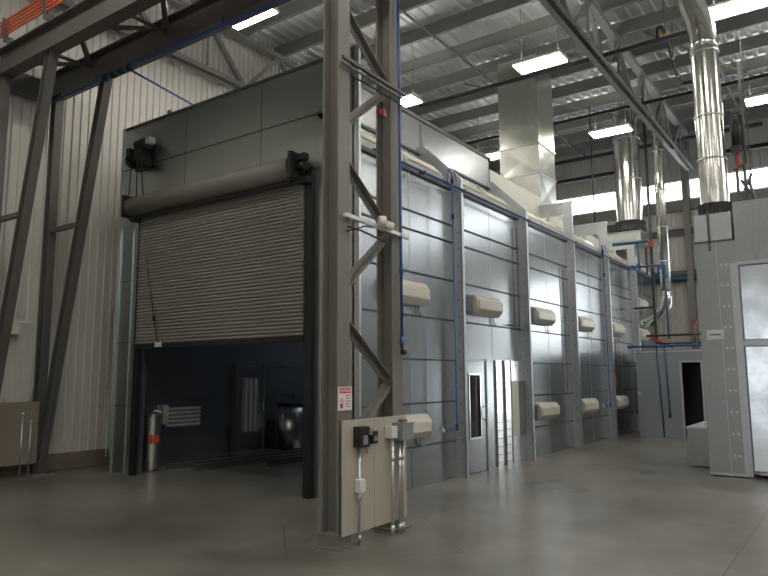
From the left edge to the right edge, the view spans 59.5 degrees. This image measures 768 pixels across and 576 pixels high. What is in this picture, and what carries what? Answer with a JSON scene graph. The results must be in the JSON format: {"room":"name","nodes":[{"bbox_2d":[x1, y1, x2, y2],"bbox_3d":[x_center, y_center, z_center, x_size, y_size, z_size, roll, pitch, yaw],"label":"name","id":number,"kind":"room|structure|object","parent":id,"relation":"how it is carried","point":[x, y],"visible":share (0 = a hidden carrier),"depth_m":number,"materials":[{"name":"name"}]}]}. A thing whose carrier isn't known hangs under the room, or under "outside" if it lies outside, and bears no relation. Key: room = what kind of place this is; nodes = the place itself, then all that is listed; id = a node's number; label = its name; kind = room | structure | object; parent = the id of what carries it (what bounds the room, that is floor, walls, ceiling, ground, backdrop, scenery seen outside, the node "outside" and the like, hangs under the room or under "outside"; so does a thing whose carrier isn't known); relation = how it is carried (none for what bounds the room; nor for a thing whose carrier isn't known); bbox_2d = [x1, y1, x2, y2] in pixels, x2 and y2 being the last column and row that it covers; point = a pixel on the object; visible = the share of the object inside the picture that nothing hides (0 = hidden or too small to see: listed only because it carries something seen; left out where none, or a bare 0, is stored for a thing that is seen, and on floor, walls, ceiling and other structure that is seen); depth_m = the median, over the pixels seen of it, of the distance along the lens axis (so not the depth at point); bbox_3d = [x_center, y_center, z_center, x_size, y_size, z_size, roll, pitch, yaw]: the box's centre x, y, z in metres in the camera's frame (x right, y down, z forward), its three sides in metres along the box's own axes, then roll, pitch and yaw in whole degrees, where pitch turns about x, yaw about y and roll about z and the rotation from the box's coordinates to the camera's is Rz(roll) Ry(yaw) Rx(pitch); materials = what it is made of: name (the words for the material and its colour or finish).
{"room":"factory floor","nodes":[
{"label":"factory floor","id":0,"kind":"room"},
{"bbox_2d":[0,0,303,453],"bbox_3d":[-5.436,-1.895,14.591,0.088,10.510,35.000,-6,-9,35],"label":"wall","id":1,"kind":"structure","parent":0,"point":[80,419],"depth_m":13.48,"materials":[{"name":"metal"}]},
{"bbox_2d":[11,319,36,400],"bbox_3d":[-6.633,1.306,12.141,0.211,1.482,0.630,-6,-9,35],"label":"wall control box","id":2,"kind":"object","parent":1,"relation":"attached to","point":[16,322],"visible":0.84,"depth_m":12.13,"materials":[{"name":"grey metal"}]},
{"bbox_2d":[0,448,107,476],"bbox_3d":[-5.388,3.433,13.878,0.200,0.300,35.000,-6,-9,35],"label":"baseboard","id":3,"kind":"structure","parent":1,"relation":"attached to","point":[67,460],"depth_m":12.83,"materials":[{"name":"concrete"}]},
{"bbox_2d":[0,431,767,575],"bbox_3d":[3.439,2.810,7.682,22.200,0.200,35.600,-6,-9,35],"label":"floor","id":4,"kind":"structure","parent":0,"point":[631,504],"depth_m":7.92,"materials":[{"name":"concrete"}]},
{"bbox_2d":[18,412,32,477],"bbox_3d":[-6.278,2.744,11.755,0.060,1.120,0.210,-6,-9,35],"label":"conduit","id":5,"kind":"object","parent":4,"relation":"on","point":[22,413],"visible":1,"depth_m":11.74,"materials":[{"name":"metal"}]},
{"bbox_2d":[0,50,58,393],"bbox_3d":[-6.237,-0.356,11.264,1.908,7.137,0.400,-6,-9,35],"label":"frame","id":6,"kind":"object","parent":4,"relation":"on","point":[23,216],"visible":1,"depth_m":11.20,"materials":[{"name":"metal"}]},
{"bbox_2d":[0,0,164,78],"bbox_3d":[1.561,-4.931,6.305,21.050,0.570,0.240,-6,-9,35],"label":"beam","id":7,"kind":"structure","parent":6,"relation":"on","point":[85,20],"depth_m":10.98,"materials":[{"name":"metal"}]},
{"bbox_2d":[0,0,64,43],"bbox_3d":[1.275,-5.390,6.443,20.400,0.440,0.200,-6,-9,35],"label":"bars","id":8,"kind":"object","parent":7,"relation":"attached to","point":[44,7],"visible":0.92,"depth_m":11.58,"materials":[{"name":"metal"}]},
{"bbox_2d":[39,0,168,68],"bbox_3d":[1.996,-4.881,6.606,20.960,0.135,0.962,-6,-9,35],"label":"brace","id":9,"kind":"object","parent":7,"relation":"attached to","point":[150,27],"visible":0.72,"depth_m":11.04,"materials":[{"name":"metal"}]},
{"bbox_2d":[20,76,112,476],"bbox_3d":[-5.660,-0.223,12.071,1.908,7.077,0.400,-6,-9,35],"label":"frame","id":10,"kind":"object","parent":4,"relation":"on","point":[46,388],"visible":0.8,"depth_m":12.03,"materials":[{"name":"metal"}]},
{"bbox_2d":[0,401,39,466],"bbox_3d":[-6.711,2.478,11.251,0.030,1.080,1.820,-6,-9,35],"label":"board","id":11,"kind":"object","parent":10,"relation":"attached to","point":[10,412],"visible":1,"depth_m":11.69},
{"bbox_2d":[52,0,291,100],"bbox_3d":[2.137,-4.768,7.108,21.050,0.570,0.240,-6,-9,35],"label":"beam","id":12,"kind":"structure","parent":10,"relation":"on","point":[200,16],"depth_m":11.18,"materials":[{"name":"metal"}]},
{"bbox_2d":[0,65,40,100],"bbox_3d":[-7.794,-4.005,11.221,0.100,0.420,4.380,-6,-9,35],"label":"tie beam","id":13,"kind":"structure","parent":12,"relation":"attached to","point":[24,85],"depth_m":12.63,"materials":[{"name":"metal"}]},
{"bbox_2d":[51,0,284,104],"bbox_3d":[1.298,-3.883,10.557,15.300,0.290,5.198,-6,-9,35],"label":"pipe","id":14,"kind":"object","parent":12,"relation":"attached to","point":[120,71],"visible":0.84,"depth_m":11.12,"materials":[{"name":"metal"}]},
{"bbox_2d":[142,410,164,469],"bbox_3d":[-4.345,2.835,12.581,0.319,1.092,0.333,-6,-9,35],"label":"cylinder","id":15,"kind":"object","parent":4,"relation":"on","point":[150,458],"visible":0.94,"depth_m":12.45,"materials":[{"name":"metal"}]},
{"bbox_2d":[166,459,220,469],"bbox_3d":[-3.638,3.391,12.886,1.044,0.120,0.120,6,-10,-38],"label":"steel rail","id":16,"kind":"object","parent":4,"relation":"on","point":[180,465],"visible":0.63,"depth_m":12.70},
{"bbox_2d":[190,449,302,467],"bbox_3d":[-2.319,3.556,14.270,0.120,0.120,4.025,-7,-10,41],"label":"steel rail","id":17,"kind":"object","parent":4,"relation":"on","point":[298,450],"visible":0.47,"depth_m":13.75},
{"bbox_2d":[194,452,302,470],"bbox_3d":[-2.358,3.463,13.570,0.120,0.120,3.239,-8,-10,44],"label":"steel rail","id":18,"kind":"object","parent":4,"relation":"on","point":[255,460],"visible":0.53,"depth_m":13.04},
{"bbox_2d":[225,448,280,457],"bbox_3d":[-2.837,3.612,14.632,0.520,0.110,1.200,-6,-9,35],"label":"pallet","id":19,"kind":"object","parent":4,"relation":"on","point":[262,450],"visible":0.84,"depth_m":14.47,"materials":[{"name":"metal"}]},
{"bbox_2d":[265,455,302,465],"bbox_3d":[-1.168,3.547,14.255,0.120,0.120,3.319,-7,-10,41],"label":"steel rail","id":20,"kind":"object","parent":4,"relation":"on","point":[292,459],"visible":0.34,"depth_m":13.31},
{"bbox_2d":[273,393,302,450],"bbox_3d":[-2.118,3.085,15.421,0.720,1.353,0.720,-6,-9,35],"label":"drum","id":21,"kind":"object","parent":4,"relation":"on","point":[289,414],"visible":0.82,"depth_m":15.12,"materials":[{"name":"black paint"}]},
{"bbox_2d":[355,448,365,545],"bbox_3d":[-0.244,2.128,6.890,0.085,0.990,0.090,-6,-9,35],"label":"conduit","id":22,"kind":"object","parent":4,"relation":"on","point":[360,483],"visible":0.95,"depth_m":6.87,"materials":[{"name":"metal"}]},
{"bbox_2d":[311,0,411,551],"bbox_3d":[-0.231,-0.860,7.676,0.340,7.120,1.340,-6,-9,35],"label":"lattice column","id":23,"kind":"structure","parent":4,"relation":"on","point":[337,331],"depth_m":7.46,"materials":[{"name":"grey metal"}]},
{"bbox_2d":[338,387,351,410],"bbox_3d":[-0.403,1.141,6.935,0.010,0.240,0.225,-6,-9,35],"label":"sign","id":24,"kind":"object","parent":23,"relation":"attached to","point":[344,393],"visible":1,"depth_m":6.93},
{"bbox_2d":[341,415,406,536],"bbox_3d":[-0.094,1.976,7.234,0.042,1.140,1.170,-6,-9,35],"label":"board","id":25,"kind":"object","parent":23,"relation":"attached to","point":[375,465],"visible":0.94,"depth_m":7.10,"materials":[{"name":"beige wood"}]},
{"bbox_2d":[353,426,371,447],"bbox_3d":[-0.221,1.543,6.970,0.125,0.210,0.165,-6,-9,35],"label":"switch","id":26,"kind":"object","parent":25,"relation":"attached to","point":[361,434],"visible":1,"depth_m":6.92,"materials":[{"name":"black paint"}]},
{"bbox_2d":[392,419,413,439],"bbox_3d":[0.216,1.589,7.566,0.149,0.230,0.235,-6,-9,35],"label":"switch box","id":27,"kind":"object","parent":25,"relation":"attached to","point":[404,428],"visible":0.95,"depth_m":7.49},
{"bbox_2d":[342,54,407,109],"bbox_3d":[-0.081,-2.364,7.786,0.058,0.226,1.240,-6,-9,35],"label":"strut","id":28,"kind":"object","parent":23,"relation":"attached to","point":[346,58],"visible":1,"depth_m":7.73,"materials":[{"name":"metal"}]},
{"bbox_2d":[343,212,409,244],"bbox_3d":[-0.010,-0.666,7.574,0.168,0.285,1.232,-6,-9,35],"label":"bracket","id":29,"kind":"object","parent":23,"relation":"attached to","point":[382,224],"visible":1,"depth_m":7.50,"materials":[{"name":"metal"}]},
{"bbox_2d":[397,0,406,354],"bbox_3d":[0.222,-1.691,8.125,0.077,4.980,0.121,-6,-9,35],"label":"pipe","id":30,"kind":"object","parent":23,"relation":"hanging from","point":[402,352],"visible":0.99,"depth_m":8.02,"materials":[{"name":"metal"}]},
{"bbox_2d":[107,45,655,498],"bbox_3d":[2.266,0.782,18.038,5.930,6.550,17.180,-6,-9,35],"label":"booth","id":31,"kind":"object","parent":4,"relation":"on","point":[258,122],"visible":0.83,"depth_m":12.62,"materials":[{"name":"metal"}]},
{"bbox_2d":[156,405,200,427],"bbox_3d":[-4.063,2.556,13.455,0.210,0.450,1.020,-6,-9,35],"label":"light","id":32,"kind":"object","parent":31,"relation":"attached to","point":[174,416],"visible":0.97,"depth_m":13.48,"materials":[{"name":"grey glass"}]},
{"bbox_2d":[121,150,315,498],"bbox_3d":[-2.917,0.636,10.961,4.400,5.050,0.380,-6,-9,35],"label":"roller door","id":33,"kind":"structure","parent":31,"relation":"attached to","point":[228,258],"depth_m":10.84,"materials":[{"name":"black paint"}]},
{"bbox_2d":[105,136,156,456],"bbox_3d":[-4.608,0.120,12.229,0.908,5.810,0.360,-6,-9,35],"label":"operator","id":34,"kind":"object","parent":33,"relation":"attached to","point":[143,156],"visible":1,"depth_m":12.40,"materials":[{"name":"black paint"}]},
{"bbox_2d":[124,157,292,216],"bbox_3d":[-3.027,-1.652,11.319,4.040,0.360,0.360,-6,-9,35],"label":"hood","id":35,"kind":"object","parent":33,"relation":"attached to","point":[271,173],"depth_m":11.05,"materials":[{"name":"metal"}]},
{"bbox_2d":[135,181,304,343],"bbox_3d":[-2.842,-0.312,11.149,4.040,2.378,0.044,-6,-9,35],"label":"curtain","id":36,"kind":"object","parent":33,"relation":"hanging from","point":[230,270],"depth_m":10.94,"materials":[{"name":"metal"}]},
{"bbox_2d":[231,364,266,452],"bbox_3d":[-2.992,2.711,15.017,0.153,2.000,0.940,-6,-9,35],"label":"door","id":37,"kind":"structure","parent":31,"relation":"attached to","point":[249,386],"depth_m":14.97,"materials":[{"name":"metal"}]},
{"bbox_2d":[361,131,402,163],"bbox_3d":[-0.162,-2.186,10.460,0.352,0.342,1.200,-6,-9,35],"label":"box","id":38,"kind":"object","parent":31,"relation":"attached to","point":[367,141],"visible":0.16,"depth_m":10.11,"materials":[{"name":"beige metal"}]},
{"bbox_2d":[403,280,429,315],"bbox_3d":[0.357,0.135,10.383,0.212,0.510,1.133,-6,-9,35],"label":"box","id":39,"kind":"object","parent":31,"relation":"attached to","point":[414,293],"visible":0.62,"depth_m":10.47,"materials":[{"name":"beige metal"}]},
{"bbox_2d":[406,414,431,445],"bbox_3d":[0.370,2.177,10.113,0.212,0.510,1.133,-6,-9,35],"label":"box","id":40,"kind":"object","parent":31,"relation":"attached to","point":[422,426],"visible":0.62,"depth_m":10.28,"materials":[{"name":"beige metal"}]},
{"bbox_2d":[401,151,442,181],"bbox_3d":[0.564,-2.055,11.482,0.352,0.342,1.200,-6,-9,35],"label":"box","id":41,"kind":"object","parent":31,"relation":"attached to","point":[407,158],"visible":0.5,"depth_m":11.34,"materials":[{"name":"beige metal"}]},
{"bbox_2d":[463,181,483,200],"bbox_3d":[1.495,-1.888,12.791,0.352,0.342,1.200,-6,-9,35],"label":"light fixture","id":42,"kind":"object","parent":31,"relation":"attached to","point":[470,188],"visible":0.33,"depth_m":12.85,"materials":[{"name":"beige metal"}]},
{"bbox_2d":[467,358,489,473],"bbox_3d":[1.626,2.274,12.012,0.122,2.020,1.020,-6,-9,35],"label":"door","id":43,"kind":"structure","parent":31,"relation":"attached to","point":[478,427],"depth_m":12.16,"materials":[{"name":"grey metal"}]},
{"bbox_2d":[467,294,502,324],"bbox_3d":[1.913,0.414,12.572,0.212,0.510,1.133,-6,-9,35],"label":"box","id":44,"kind":"object","parent":31,"relation":"attached to","point":[479,305],"visible":1,"depth_m":12.37,"materials":[{"name":"beige metal"}]},
{"bbox_2d":[480,189,510,213],"bbox_3d":[2.221,-1.758,13.812,0.352,0.342,1.200,-6,-9,35],"label":"box","id":45,"kind":"object","parent":31,"relation":"attached to","point":[487,196],"visible":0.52,"depth_m":13.66,"materials":[{"name":"beige metal"}]},
{"bbox_2d":[487,360,526,468],"bbox_3d":[2.393,2.427,13.131,0.073,2.000,1.710,-6,-9,35],"label":"access panel","id":46,"kind":"object","parent":31,"relation":"attached to","point":[505,379],"visible":1,"depth_m":13.08,"materials":[{"name":"metal"}]},
{"bbox_2d":[372,148,655,278],"bbox_3d":[4.545,-1.163,16.408,0.130,0.050,16.400,-6,-9,35],"label":"air line","id":47,"kind":"object","parent":31,"relation":"attached to","point":[421,172],"visible":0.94,"depth_m":13.01,"materials":[{"name":"blue paint"}]},
{"bbox_2d":[439,168,457,432],"bbox_3d":[1.054,0.134,11.115,0.112,4.404,0.527,-7,-10,41],"label":"pipe","id":48,"kind":"object","parent":47,"relation":"hanging from","point":[442,430],"visible":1,"depth_m":11.29,"materials":[{"name":"metal"}]},
{"bbox_2d":[600,245,610,407],"bbox_3d":[5.828,0.963,17.842,0.112,4.344,0.607,-7,-10,41],"label":"pipe","id":49,"kind":"object","parent":47,"relation":"hanging from","point":[602,251],"visible":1,"depth_m":18.06,"materials":[{"name":"metal"}]},
{"bbox_2d":[497,53,562,220],"bbox_3d":[4.107,-4.104,19.130,1.340,4.500,1.700,-6,-9,35],"label":"duct","id":50,"kind":"object","parent":31,"relation":"on","point":[525,111],"visible":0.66,"depth_m":18.58,"materials":[{"name":"metal"}]},
{"bbox_2d":[531,306,555,332],"bbox_3d":[3.510,0.701,14.817,0.212,0.510,1.133,-6,-9,35],"label":"box","id":51,"kind":"object","parent":31,"relation":"attached to","point":[540,316],"visible":0.89,"depth_m":14.64,"materials":[{"name":"beige metal"}]},
{"bbox_2d":[534,402,559,424],"bbox_3d":[3.540,2.746,14.571,0.212,0.510,1.133,-6,-9,35],"label":"box","id":52,"kind":"object","parent":31,"relation":"attached to","point":[545,410],"visible":0.91,"depth_m":14.36,"materials":[{"name":"beige metal"}]},
{"bbox_2d":[534,267,567,394],"bbox_3d":[3.759,0.889,15.245,0.026,3.013,2.033,-6,-9,35],"label":"conduit","id":53,"kind":"object","parent":31,"relation":"attached to","point":[562,267],"visible":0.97,"depth_m":15.99,"materials":[{"name":"metal"}]},
{"bbox_2d":[578,316,594,337],"bbox_3d":[5.100,0.987,17.054,0.212,0.510,1.133,-6,-9,35],"label":"box","id":54,"kind":"object","parent":31,"relation":"attached to","point":[585,324],"visible":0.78,"depth_m":16.93,"materials":[{"name":"beige metal"}]},
{"bbox_2d":[582,398,598,417],"bbox_3d":[5.125,3.031,16.801,0.212,0.510,1.133,-6,-9,35],"label":"box","id":55,"kind":"object","parent":31,"relation":"attached to","point":[590,405],"visible":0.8,"depth_m":16.68,"materials":[{"name":"beige metal"}]},
{"bbox_2d":[612,323,625,341],"bbox_3d":[6.697,1.274,19.300,0.212,0.510,1.133,-6,-9,35],"label":"box","id":56,"kind":"object","parent":31,"relation":"attached to","point":[618,329],"visible":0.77,"depth_m":19.20,"materials":[{"name":"beige metal"}]},
{"bbox_2d":[616,395,628,412],"bbox_3d":[6.710,3.316,19.030,0.212,0.510,1.133,-6,-9,35],"label":"box","id":57,"kind":"object","parent":31,"relation":"attached to","point":[622,401],"visible":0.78,"depth_m":18.93,"materials":[{"name":"beige metal"}]},
{"bbox_2d":[607,230,650,274],"bbox_3d":[8.268,-1.066,22.470,1.240,1.300,2.020,-6,-9,35],"label":"box","id":58,"kind":"object","parent":31,"relation":"on","point":[637,234],"visible":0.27,"depth_m":21.89,"materials":[{"name":"metal"}]},
{"bbox_2d":[607,101,646,233],"bbox_3d":[7.993,-3.974,22.457,1.274,4.465,0.988,-6,-9,35],"label":"duct","id":59,"kind":"object","parent":58,"relation":"on","point":[626,147],"visible":0.85,"depth_m":22.03,"materials":[{"name":"silver metal"}]},
{"bbox_2d":[612,239,669,338],"bbox_3d":[7.759,0.048,20.260,1.550,3.018,0.120,-6,-9,35],"label":"blue manifold","id":60,"kind":"object","parent":31,"relation":"attached to","point":[659,266],"visible":1,"depth_m":20.16,"materials":[{"name":"metal"}]},
{"bbox_2d":[390,438,404,535],"bbox_3d":[0.152,2.169,7.411,0.046,1.040,0.244,-6,-9,35],"label":"pipes","id":61,"kind":"object","parent":4,"relation":"on","point":[400,456],"visible":0.94,"depth_m":7.41,"materials":[{"name":"metal"}]},
{"bbox_2d":[385,426,397,438],"bbox_3d":[0.078,1.589,7.408,0.104,0.130,0.110,-6,-9,35],"label":"junction box","id":62,"kind":"object","parent":61,"relation":"attached to","point":[390,431],"visible":1,"depth_m":7.37,"materials":[{"name":"white paint"}]},
{"bbox_2d":[635,349,706,437],"bbox_3d":[9.404,3.037,19.609,2.900,2.400,3.740,-6,-9,35],"label":"enclosure","id":63,"kind":"object","parent":4,"relation":"on","point":[684,366],"visible":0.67,"depth_m":18.67,"materials":[{"name":"metal"}]},
{"bbox_2d":[656,348,664,436],"bbox_3d":[7.652,2.853,18.590,0.114,2.481,0.044,-6,-9,35],"label":"pipe","id":64,"kind":"object","parent":63,"relation":"attached to","point":[656,348],"visible":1,"depth_m":18.56,"materials":[{"name":"metal"}]},
{"bbox_2d":[627,320,701,348],"bbox_3d":[8.266,1.255,18.407,3.100,0.733,0.230,-6,-9,35],"label":"header","id":65,"kind":"object","parent":63,"relation":"attached to","point":[693,322],"visible":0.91,"depth_m":18.51,"materials":[{"name":"paint"}]},
{"bbox_2d":[680,141,699,348],"bbox_3d":[10.964,-0.471,23.968,0.200,10.480,0.320,-6,-9,35],"label":"wall column","id":66,"kind":"structure","parent":4,"relation":"on","point":[684,174],"depth_m":23.99,"materials":[{"name":"grey metal"}]},
{"bbox_2d":[538,0,692,170],"bbox_3d":[1.142,-6.705,10.468,0.250,1.315,34.500,-6,-9,35],"label":"roof truss","id":67,"kind":"object","parent":66,"relation":"attached to","point":[559,11],"visible":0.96,"depth_m":17.42,"materials":[{"name":"metal"}]},
{"bbox_2d":[419,30,687,107],"bbox_3d":[3.990,-5.379,16.724,7.300,0.095,0.100,-6,-9,35],"label":"pipe","id":68,"kind":"object","parent":67,"relation":"attached to","point":[683,33],"visible":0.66,"depth_m":16.54,"materials":[{"name":"metal"}]},
{"bbox_2d":[465,73,767,144],"bbox_3d":[9.128,-5.359,17.509,16.200,0.095,0.100,-6,-9,35],"label":"pipe","id":69,"kind":"object","parent":67,"relation":"attached to","point":[764,75],"visible":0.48,"depth_m":19.01,"materials":[{"name":"metal"}]},
{"bbox_2d":[641,95,671,326],"bbox_3d":[8.612,-2.503,21.650,0.329,7.470,1.218,2,-8,-20],"label":"duct","id":70,"kind":"object","parent":67,"relation":"attached to","point":[657,147],"visible":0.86,"depth_m":21.11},
{"bbox_2d":[655,274,696,283],"bbox_3d":[10.393,-0.310,24.477,6.100,0.220,0.220,-6,-9,35],"label":"pipe","id":71,"kind":"object","parent":66,"relation":"attached to","point":[681,278],"visible":0.02,"depth_m":24.22,"materials":[{"name":"blue metal"}]},
{"bbox_2d":[685,421,709,467],"bbox_3d":[6.420,3.014,13.184,0.540,0.800,1.840,-6,-9,35],"label":"base cabinet","id":72,"kind":"object","parent":4,"relation":"on","point":[697,435],"visible":0.34,"depth_m":12.50,"materials":[{"name":"metal"}]},
{"bbox_2d":[693,197,767,478],"bbox_3d":[9.477,0.806,11.398,6.850,4.670,4.030,-6,-9,35],"label":"machine room","id":73,"kind":"object","parent":4,"relation":"on","point":[731,250],"visible":1,"depth_m":11.43,"materials":[{"name":"metal"}]},
{"bbox_2d":[676,0,732,214],"bbox_3d":[6.202,-4.255,13.170,0.650,6.230,0.891,3,-8,-25],"label":"duct","id":74,"kind":"object","parent":73,"relation":"on","point":[696,16],"visible":0.84,"depth_m":12.77,"materials":[{"name":"silver metal"}]},
{"bbox_2d":[707,329,724,339],"bbox_3d":[5.729,0.807,11.603,0.270,0.170,0.017,-6,-9,35],"label":"name sign","id":75,"kind":"object","parent":73,"relation":"attached to","point":[711,334],"visible":1,"depth_m":11.60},
{"bbox_2d":[729,31,755,200],"bbox_3d":[6.720,-3.144,12.647,0.399,3.535,0.200,-6,-9,35],"label":"motor","id":76,"kind":"object","parent":73,"relation":"on","point":[737,127],"visible":0.88,"depth_m":12.57,"materials":[{"name":"red paint"}]},
{"bbox_2d":[189,0,767,162],"bbox_3d":[3.329,-8.017,9.142,21.900,0.090,35.200,-6,-9,35],"label":"ceiling","id":77,"kind":"structure","parent":0,"point":[310,21],"depth_m":18.58,"materials":[{"name":"metal"}]},
{"bbox_2d":[233,7,279,29],"bbox_3d":[-2.768,-6.411,13.765,1.160,1.805,0.640,-6,-9,35],"label":"light","id":78,"kind":"object","parent":77,"relation":"hanging from","point":[274,11],"visible":0.19,"depth_m":13.76,"materials":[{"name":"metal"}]},
{"bbox_2d":[233,0,322,40],"bbox_3d":[4.962,-7.491,11.319,21.600,0.402,0.180,-6,-9,35],"label":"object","id":79,"kind":"structure","parent":77,"relation":"attached to","point":[296,7],"depth_m":16.45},
{"bbox_2d":[274,0,435,56],"bbox_3d":[5.781,-7.344,12.470,21.600,0.402,0.180,-6,-9,35],"label":"roof purlin","id":80,"kind":"structure","parent":77,"relation":"attached to","point":[365,19],"depth_m":17.66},
{"bbox_2d":[401,44,422,106],"bbox_3d":[0.402,-5.842,18.224,1.160,1.805,0.640,-6,-9,35],"label":"light","id":81,"kind":"object","parent":77,"relation":"hanging from","point":[412,98],"visible":0.38,"depth_m":17.88,"materials":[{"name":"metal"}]},
{"bbox_2d":[361,0,537,61],"bbox_3d":[6.599,-7.197,13.621,21.600,0.402,0.180,-6,-9,35],"label":"roof purlin","id":82,"kind":"structure","parent":77,"relation":"attached to","point":[496,7],"depth_m":16.88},
{"bbox_2d":[361,0,643,85],"bbox_3d":[7.417,-7.050,14.772,21.600,0.402,0.180,-6,-9,35],"label":"roof purlin","id":83,"kind":"structure","parent":77,"relation":"attached to","point":[545,23],"depth_m":17.83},
{"bbox_2d":[511,16,568,73],"bbox_3d":[3.671,-6.164,15.941,1.160,1.805,0.640,-6,-9,35],"label":"light","id":84,"kind":"object","parent":77,"relation":"hanging from","point":[556,57],"visible":0.92,"depth_m":15.73,"materials":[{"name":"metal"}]},
{"bbox_2d":[400,0,725,95],"bbox_3d":[8.236,-6.903,15.924,21.600,0.402,0.180,-6,-9,35],"label":"roof purlin","id":85,"kind":"structure","parent":77,"relation":"attached to","point":[654,19],"depth_m":18.49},
{"bbox_2d":[407,7,767,115],"bbox_3d":[9.054,-6.756,17.075,21.600,0.402,0.180,-6,-9,35],"label":"roof purlin","id":86,"kind":"structure","parent":77,"relation":"attached to","point":[760,16],"depth_m":18.46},
{"bbox_2d":[428,32,767,127],"bbox_3d":[9.872,-6.609,18.226,21.600,0.402,0.180,-6,-9,35],"label":"roof purlin","id":87,"kind":"structure","parent":77,"relation":"attached to","point":[758,41],"depth_m":20.35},
{"bbox_2d":[448,54,767,139],"bbox_3d":[10.691,-6.462,19.377,21.600,0.402,0.180,-6,-9,35],"label":"roof purlin","id":88,"kind":"structure","parent":77,"relation":"attached to","point":[759,62],"depth_m":21.70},
{"bbox_2d":[589,106,595,235],"bbox_3d":[6.708,-3.791,21.620,0.041,4.300,0.041,4,-9,-32],"label":"conduit","id":89,"kind":"object","parent":88,"relation":"attached to","point":[589,106],"visible":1,"depth_m":21.61,"materials":[{"name":"metal"}]},
{"bbox_2d":[634,99,700,344],"bbox_3d":[8.952,-2.200,20.315,3.000,7.825,0.140,-6,-9,35],"label":"riser pipe","id":90,"kind":"object","parent":88,"relation":"attached to","point":[656,340],"visible":0.8,"depth_m":20.65,"materials":[{"name":"metal"}]},
{"bbox_2d":[588,90,632,137],"bbox_3d":[6.840,-5.595,20.400,1.160,1.805,0.640,-6,-9,35],"label":"light","id":91,"kind":"object","parent":77,"relation":"hanging from","point":[623,127],"visible":0.85,"depth_m":20.18,"materials":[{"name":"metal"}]},
{"bbox_2d":[470,77,767,149],"bbox_3d":[11.509,-6.315,20.528,21.600,0.402,0.180,-6,-9,35],"label":"roof purlin","id":92,"kind":"structure","parent":77,"relation":"attached to","point":[758,83],"depth_m":23.15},
{"bbox_2d":[482,90,767,152],"bbox_3d":[12.327,-6.168,21.679,21.600,0.402,0.180,-6,-9,35],"label":"roof purlin","id":93,"kind":"structure","parent":77,"relation":"attached to","point":[686,113],"depth_m":23.48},
{"bbox_2d":[489,106,767,170],"bbox_3d":[13.146,-6.021,22.830,21.600,0.402,0.180,-6,-9,35],"label":"roof purlin","id":94,"kind":"structure","parent":77,"relation":"attached to","point":[761,112],"depth_m":25.87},
{"bbox_2d":[40,0,493,171],"bbox_3d":[-5.191,-6.021,14.883,0.250,1.435,34.500,-6,-9,35],"label":"roof truss","id":95,"kind":"object","parent":94,"relation":"attached to","point":[237,82],"visible":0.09,"depth_m":16.55,"materials":[{"name":"metal"}]},
{"bbox_2d":[497,122,762,174],"bbox_3d":[8.282,-5.006,25.097,10.300,0.133,0.140,-6,-9,35],"label":"pipe","id":96,"kind":"object","parent":95,"relation":"attached to","point":[758,124],"visible":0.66,"depth_m":24.95,"materials":[{"name":"metal"}]},
{"bbox_2d":[399,7,585,155],"bbox_3d":[-1.898,-6.978,12.726,0.064,0.155,34.600,-6,-9,35],"label":"pipe","id":97,"kind":"object","parent":94,"relation":"attached to","point":[400,9],"visible":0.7,"depth_m":18.11,"materials":[{"name":"metal"}]},
{"bbox_2d":[655,0,691,84],"bbox_3d":[7.098,-6.180,16.467,0.377,1.680,3.080,-6,-9,35],"label":"cable","id":98,"kind":"object","parent":77,"relation":"hanging from","point":[664,32],"visible":0.81,"depth_m":16.09,"materials":[{"name":"black paint"}]},
{"bbox_2d":[708,0,767,20],"bbox_3d":[7.103,-6.503,13.544,1.160,1.805,0.640,-6,-9,35],"label":"light","id":99,"kind":"object","parent":77,"relation":"hanging from","point":[727,8],"visible":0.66,"depth_m":13.43,"materials":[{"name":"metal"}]},
{"bbox_2d":[745,52,767,106],"bbox_3d":[10.273,-5.934,18.003,1.160,1.805,0.640,-6,-9,35],"label":"light","id":100,"kind":"object","parent":77,"relation":"hanging from","point":[761,98],"visible":0.92,"depth_m":17.98,"materials":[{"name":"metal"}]},
{"bbox_2d":[556,171,613,184],"bbox_3d":[7.284,-4.216,26.447,4.400,0.152,0.160,-6,-9,35],"label":"pipe","id":101,"kind":"object","parent":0,"point":[610,173],"visible":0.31,"depth_m":26.01,"materials":[{"name":"metal"}]},
{"bbox_2d":[494,117,767,349],"bbox_3d":[13.498,-0.968,22.620,21.600,10.480,0.088,-6,-9,35],"label":"wall","id":102,"kind":"structure","parent":0,"point":[758,157],"depth_m":24.71,"materials":[{"name":"metal"}]},
{"bbox_2d":[556,180,681,215],"bbox_3d":[8.812,-3.383,26.222,5.460,0.790,0.090,-6,-9,35],"label":"window","id":103,"kind":"structure","parent":102,"relation":"in","point":[604,201],"depth_m":26.29,"materials":[{"name":"glass"}]},
{"bbox_2d":[573,188,767,225],"bbox_3d":[13.419,-3.255,22.831,21.600,0.370,0.130,-6,-9,35],"label":"trim","id":104,"kind":"structure","parent":102,"relation":"attached to","point":[677,206],"depth_m":24.81,"materials":[{"name":"grey metal"}]},
{"bbox_2d":[647,227,693,238],"bbox_3d":[13.431,-2.292,22.712,21.600,0.230,0.110,-6,-9,35],"label":"trim","id":105,"kind":"structure","parent":102,"relation":"attached to","point":[677,232],"depth_m":24.60,"materials":[{"name":"metal"}]},
{"bbox_2d":[689,166,767,198],"bbox_3d":[13.429,-3.838,22.998,5.520,0.790,0.090,-6,-9,35],"label":"window","id":106,"kind":"structure","parent":102,"relation":"in","point":[760,174],"depth_m":23.61,"materials":[{"name":"glass"}]},
{"bbox_3d":[7.516,-7.335,6.017,0.250,1.315,34.500,-6,-9,35],"label":"roof truss","id":107,"kind":"object","parent":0,"visible":0},
{"bbox_2d":[726,142,767,153],"bbox_3d":[16.109,-5.136,20.290,12.000,0.171,0.180,-6,-9,35],"label":"pipe","id":108,"kind":"object","parent":107,"relation":"attached to","point":[765,144],"visible":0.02,"depth_m":22.70,"materials":[{"name":"metal"}]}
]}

